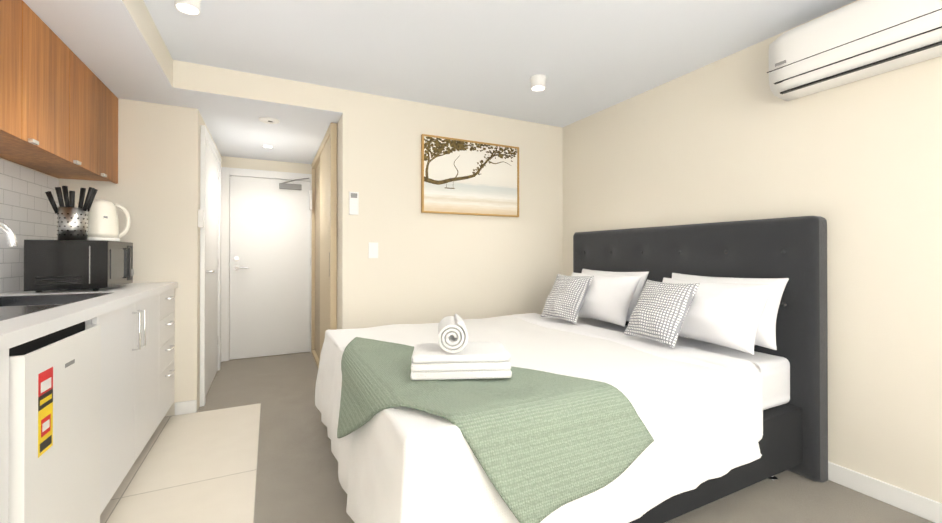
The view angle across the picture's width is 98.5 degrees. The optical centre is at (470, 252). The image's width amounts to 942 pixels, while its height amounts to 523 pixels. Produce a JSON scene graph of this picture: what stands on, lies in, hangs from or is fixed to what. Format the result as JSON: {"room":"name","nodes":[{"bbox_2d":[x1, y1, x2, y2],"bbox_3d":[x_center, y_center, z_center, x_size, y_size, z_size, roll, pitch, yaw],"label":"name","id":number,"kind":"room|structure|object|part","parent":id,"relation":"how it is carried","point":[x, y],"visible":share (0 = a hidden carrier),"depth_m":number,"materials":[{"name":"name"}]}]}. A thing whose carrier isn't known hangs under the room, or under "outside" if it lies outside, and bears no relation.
{"room":"studio apartment","nodes":[
{"label":"studio apartment","id":0,"kind":"room"},
{"bbox_2d":[0,158,56,178],"bbox_3d":[-1.581,-0.102,0.337,0.100,2.480,5.180,0,0,-26],"label":"wall","id":1,"kind":"structure","parent":0,"point":[27,167],"depth_m":2.27,"materials":[{"name":"white tile"}]},
{"bbox_2d":[0,0,27,139],"bbox_3d":[-1.881,-0.757,1.404,0.300,0.560,0.440,0,0,-26],"label":"upper cabinet","id":2,"kind":"object","parent":1,"relation":"attached to","point":[13,13],"depth_m":1.62,"materials":[{"name":"brown wood"}]},
{"bbox_2d":[0,6,75,163],"bbox_3d":[-2.076,-0.755,1.798,0.300,0.560,0.440,0,0,-26],"label":"upper cabinet","id":3,"kind":"object","parent":1,"relation":"attached to","point":[58,108],"depth_m":1.89,"materials":[{"name":"brown wood"}]},
{"bbox_2d":[0,56,103,175],"bbox_3d":[-2.259,-0.753,2.165,0.300,0.560,0.380,0,0,-26],"label":"upper cabinet","id":4,"kind":"object","parent":1,"relation":"attached to","point":[89,88],"depth_m":2.28,"materials":[{"name":"brown wood"}]},
{"bbox_2d":[57,98,199,416],"bbox_3d":[-2.329,-0.090,2.801,0.750,2.480,0.100,0,0,-26],"label":"wall","id":5,"kind":"structure","parent":0,"point":[155,191],"depth_m":2.84,"materials":[{"name":"beige paint"}]},
{"bbox_2d":[42,84,117,183],"bbox_3d":[-2.423,-0.752,2.497,0.300,0.560,0.360,0,0,-26],"label":"upper cabinet","id":6,"kind":"object","parent":5,"relation":"attached to","point":[110,100],"depth_m":2.59,"materials":[{"name":"brown wood"}]},
{"bbox_2d":[100,403,260,522],"bbox_3d":[-1.013,1.137,0.602,1.160,0.005,4.960,0,0,-26],"label":"floor","id":7,"kind":"structure","parent":0,"point":[198,467],"depth_m":2.09,"materials":[{"name":"beige tile"}]},
{"bbox_2d":[8,321,100,522],"bbox_3d":[-1.564,0.701,1.184,0.588,0.883,0.540,0,0,-26],"label":"fridge","id":8,"kind":"object","parent":7,"relation":"on","point":[54,425],"visible":0.92,"depth_m":1.24,"materials":[{"name":"white plastic"}]},
{"bbox_2d":[0,159,177,522],"bbox_3d":[-1.643,0.337,1.306,0.649,1.612,3.176,0,0,-26],"label":"kitchen counter","id":9,"kind":"object","parent":7,"relation":"on","point":[136,321],"visible":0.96,"depth_m":1.98,"materials":[{"name":"white laminate"}]},
{"bbox_2d":[24,240,133,291],"bbox_3d":[-2.153,0.072,2.273,0.338,0.265,0.441,0,0,-26],"label":"microwave","id":10,"kind":"object","parent":9,"relation":"on","point":[94,265],"visible":1,"depth_m":2.09,"materials":[{"name":"black metal"}]},
{"bbox_2d":[45,186,97,239],"bbox_3d":[-2.159,-0.211,2.200,0.206,0.300,0.178,0,0,-26],"label":"utensil holder","id":11,"kind":"object","parent":10,"relation":"on","point":[72,222],"visible":0.98,"depth_m":2.15,"materials":[{"name":"silver metal"}]},
{"bbox_2d":[77,199,130,241],"bbox_3d":[-2.149,-0.185,2.377,0.224,0.248,0.164,0,0,-26],"label":"kettle","id":12,"kind":"object","parent":10,"relation":"on","point":[103,225],"visible":0.73,"depth_m":2.33,"materials":[{"name":"white plastic"}]},
{"bbox_2d":[22,0,342,163],"bbox_3d":[-1.124,-1.188,1.445,1.700,0.294,6.550,0,0,-26],"label":"ceiling","id":13,"kind":"structure","parent":0,"point":[232,106],"depth_m":2.67,"materials":[{"name":"white paint"}]},
{"bbox_2d":[258,117,279,123],"bbox_3d":[-1.577,-1.025,3.168,0.150,0.014,0.150,0,0,-26],"label":"smoke detector","id":14,"kind":"object","parent":13,"relation":"in","point":[269,120],"visible":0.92,"depth_m":3.14,"materials":[{"name":"white plastic"}]},
{"bbox_2d":[199,114,220,405],"bbox_3d":[-2.387,-0.085,3.649,0.100,2.480,1.470,0,0,-26],"label":"wall","id":15,"kind":"structure","parent":0,"point":[202,122],"depth_m":3.02,"materials":[{"name":"beige paint"}]},
{"bbox_2d":[198,209,203,227],"bbox_3d":[-1.979,-0.244,2.975,0.030,0.130,0.070,0,0,-26],"label":"light switch","id":16,"kind":"object","parent":15,"relation":"attached to","point":[200,218],"visible":1,"depth_m":2.95,"materials":[{"name":"white plastic"}]},
{"bbox_2d":[200,125,220,406],"bbox_3d":[-2.231,0.104,3.535,0.076,2.100,1.110,0,0,-26],"label":"bathroom door","id":17,"kind":"structure","parent":15,"relation":"in","point":[210,267],"depth_m":3.41,"materials":[{"name":"white wood"}]},
{"bbox_2d":[221,156,311,359],"bbox_3d":[-2.266,-0.081,4.585,1.150,2.480,0.100,0,0,-26],"label":"wall","id":18,"kind":"structure","parent":0,"point":[254,164],"depth_m":4.51,"materials":[{"name":"beige paint"}]},
{"bbox_2d":[221,167,311,361],"bbox_3d":[-2.215,0.129,4.483,0.942,2.060,0.122,0,0,-26],"label":"entry door","id":19,"kind":"structure","parent":18,"relation":"in","point":[266,223],"depth_m":4.50,"materials":[{"name":"white wood"}]},
{"bbox_2d":[337,117,340,328],"bbox_3d":[-1.362,-0.084,3.945,0.100,2.480,1.850,0,0,-26],"label":"wall","id":20,"kind":"structure","parent":0,"point":[338,207],"depth_m":3.18,"materials":[{"name":"beige paint"}]},
{"bbox_2d":[311,123,336,368],"bbox_3d":[-1.456,0.066,3.959,0.050,2.181,1.640,0,0,-26],"label":"wardrobe","id":21,"kind":"object","parent":20,"relation":"attached to","point":[324,253],"visible":0.81,"depth_m":3.66,"materials":[{"name":"beige wood"}]},
{"bbox_2d":[309,190,311,209],"bbox_3d":[-1.773,-0.576,4.514,0.025,0.230,0.252,0,0,-26],"label":"switch","id":22,"kind":"object","parent":21,"relation":"attached to","point":[310,199],"visible":0.98,"depth_m":4.50,"materials":[{"name":"white plastic"}]},
{"bbox_2d":[340,89,562,328],"bbox_3d":[-0.011,-0.086,3.527,2.150,2.480,0.100,0,0,-26],"label":"wall","id":23,"kind":"structure","parent":0,"point":[423,268],"depth_m":3.31,"materials":[{"name":"beige paint"}]},
{"bbox_2d":[349,192,358,214],"bbox_3d":[-0.876,-0.363,3.030,0.067,0.170,0.022,0,0,-26],"label":"remote","id":24,"kind":"object","parent":23,"relation":"attached to","point":[353,203],"visible":1,"depth_m":3.02,"materials":[{"name":"white plastic"}]},
{"bbox_2d":[368,242,377,257],"bbox_3d":[-0.746,-0.013,3.099,0.073,0.120,0.011,0,0,-26],"label":"light switch","id":25,"kind":"object","parent":23,"relation":"attached to","point":[372,250],"visible":1,"depth_m":3.09,"materials":[{"name":"white plastic"}]},
{"bbox_2d":[421,134,518,216],"bbox_3d":[0.013,-0.631,3.464,0.925,0.630,0.035,0,0,-26],"label":"picture frame","id":26,"kind":"object","parent":23,"relation":"attached to","point":[463,177],"visible":1,"depth_m":3.44,"materials":[{"name":"beige paper"}]},
{"bbox_2d":[143,0,855,127],"bbox_3d":[0.527,-1.278,1.176,3.082,0.120,4.600,0,0,-26],"label":"ceiling","id":27,"kind":"structure","parent":0,"point":[586,58],"depth_m":2.36,"materials":[{"name":"white paint"}]},
{"bbox_2d":[174,0,201,15],"bbox_3d":[-1.326,-1.174,1.897,0.110,0.078,0.110,0,0,-26],"label":"ceiling spotlight","id":28,"kind":"object","parent":27,"relation":"attached to","point":[190,7],"visible":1,"depth_m":1.90,"materials":[{"name":"white"}]},
{"bbox_2d":[530,74,545,91],"bbox_3d":[0.466,-1.170,2.809,0.110,0.078,0.110,0,0,-26],"label":"ceiling spotlight","id":29,"kind":"object","parent":27,"relation":"attached to","point":[538,82],"visible":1,"depth_m":2.77,"materials":[{"name":"white"}]},
{"bbox_2d":[167,352,933,522],"bbox_3d":[-0.206,1.176,1.889,3.950,0.060,6.750,0,0,-26],"label":"floor carpet","id":30,"kind":"object","parent":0,"point":[297,480],"depth_m":2.03,"materials":[{"name":"beige carpet"}]},
{"bbox_2d":[175,400,941,522],"bbox_3d":[0.072,1.101,2.027,3.130,0.090,6.550,0,0,-26],"label":"skirting board","id":31,"kind":"object","parent":30,"relation":"on","point":[913,503],"visible":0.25,"depth_m":1.87,"materials":[{"name":"white wood"}]},
{"bbox_2d":[315,216,827,522],"bbox_3d":[0.372,0.483,2.350,2.277,1.330,1.971,0,0,-26],"label":"bed","id":32,"kind":"object","parent":30,"relation":"on","point":[661,374],"visible":1,"depth_m":1.71,"materials":[{"name":"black fabric"}]},
{"bbox_2d":[337,337,653,522],"bbox_3d":[-0.085,0.638,1.808,0.977,0.320,1.408,0,0,-26],"label":"throw","id":33,"kind":"object","parent":32,"relation":"on","point":[545,437],"depth_m":1.29,"materials":[{"name":"green fabric"}]},
{"bbox_2d":[540,274,593,323],"bbox_3d":[0.695,0.330,2.960,0.157,0.390,0.370,34,-18,-27],"label":"cushion","id":34,"kind":"object","parent":32,"relation":"on","point":[569,295],"depth_m":2.87,"materials":[{"name":"grey fabric"}]},
{"bbox_2d":[571,272,640,326],"bbox_3d":[0.908,0.324,2.954,0.243,0.380,0.680,30,-15,-26],"label":"pillow","id":35,"kind":"object","parent":32,"relation":"on","point":[613,299],"depth_m":2.76,"materials":[{"name":"white fabric"}]},
{"bbox_2d":[582,269,648,320],"bbox_3d":[1.039,0.315,3.097,0.246,0.390,0.700,20,-9,-25],"label":"pillow","id":36,"kind":"object","parent":32,"relation":"on","point":[644,273],"depth_m":2.90,"materials":[{"name":"white fabric"}]},
{"bbox_2d":[623,279,699,347],"bbox_3d":[1.046,0.326,2.252,0.166,0.390,0.370,32,-12,-19],"label":"cushion","id":37,"kind":"object","parent":32,"relation":"on","point":[661,309],"depth_m":2.17,"materials":[{"name":"grey fabric"}]},
{"bbox_3d":[0.393,0.670,2.390,2.026,0.243,1.650,0,0,-26],"label":"mattress","id":38,"kind":"part","parent":32,"relation":"part of","materials":[{"name":"white fabric"}]},
{"bbox_3d":[1.348,0.485,2.836,0.097,1.330,1.820,0,0,-26],"label":"headboard","id":39,"kind":"part","parent":32,"relation":"part of","materials":[{"name":"grey fabric"}]},
{"bbox_2d":[662,278,774,354],"bbox_3d":[1.268,0.320,2.228,0.248,0.380,0.680,29,-11,-21],"label":"pillow","id":40,"kind":"object","parent":32,"relation":"on","point":[729,314],"depth_m":2.04,"materials":[{"name":"white fabric"}]},
{"bbox_2d":[672,273,788,349],"bbox_3d":[1.417,0.311,2.336,0.241,0.390,0.700,20,-9,-25],"label":"pillow","id":41,"kind":"object","parent":32,"relation":"on","point":[775,314],"depth_m":2.12,"materials":[{"name":"white fabric"}]},
{"bbox_2d":[563,0,941,502],"bbox_3d":[1.974,-0.095,1.833,0.100,2.480,4.700,0,0,-26],"label":"wall","id":42,"kind":"structure","parent":0,"point":[857,165],"depth_m":2.01,"materials":[{"name":"beige paint"}]},
{"bbox_2d":[767,0,941,100],"bbox_3d":[1.825,-0.970,1.774,0.216,0.310,0.880,0,0,-26],"label":"air conditioner","id":43,"kind":"object","parent":42,"relation":"attached to","point":[857,41],"visible":1,"depth_m":1.81,"materials":[{"name":"white plastic"}]}
]}

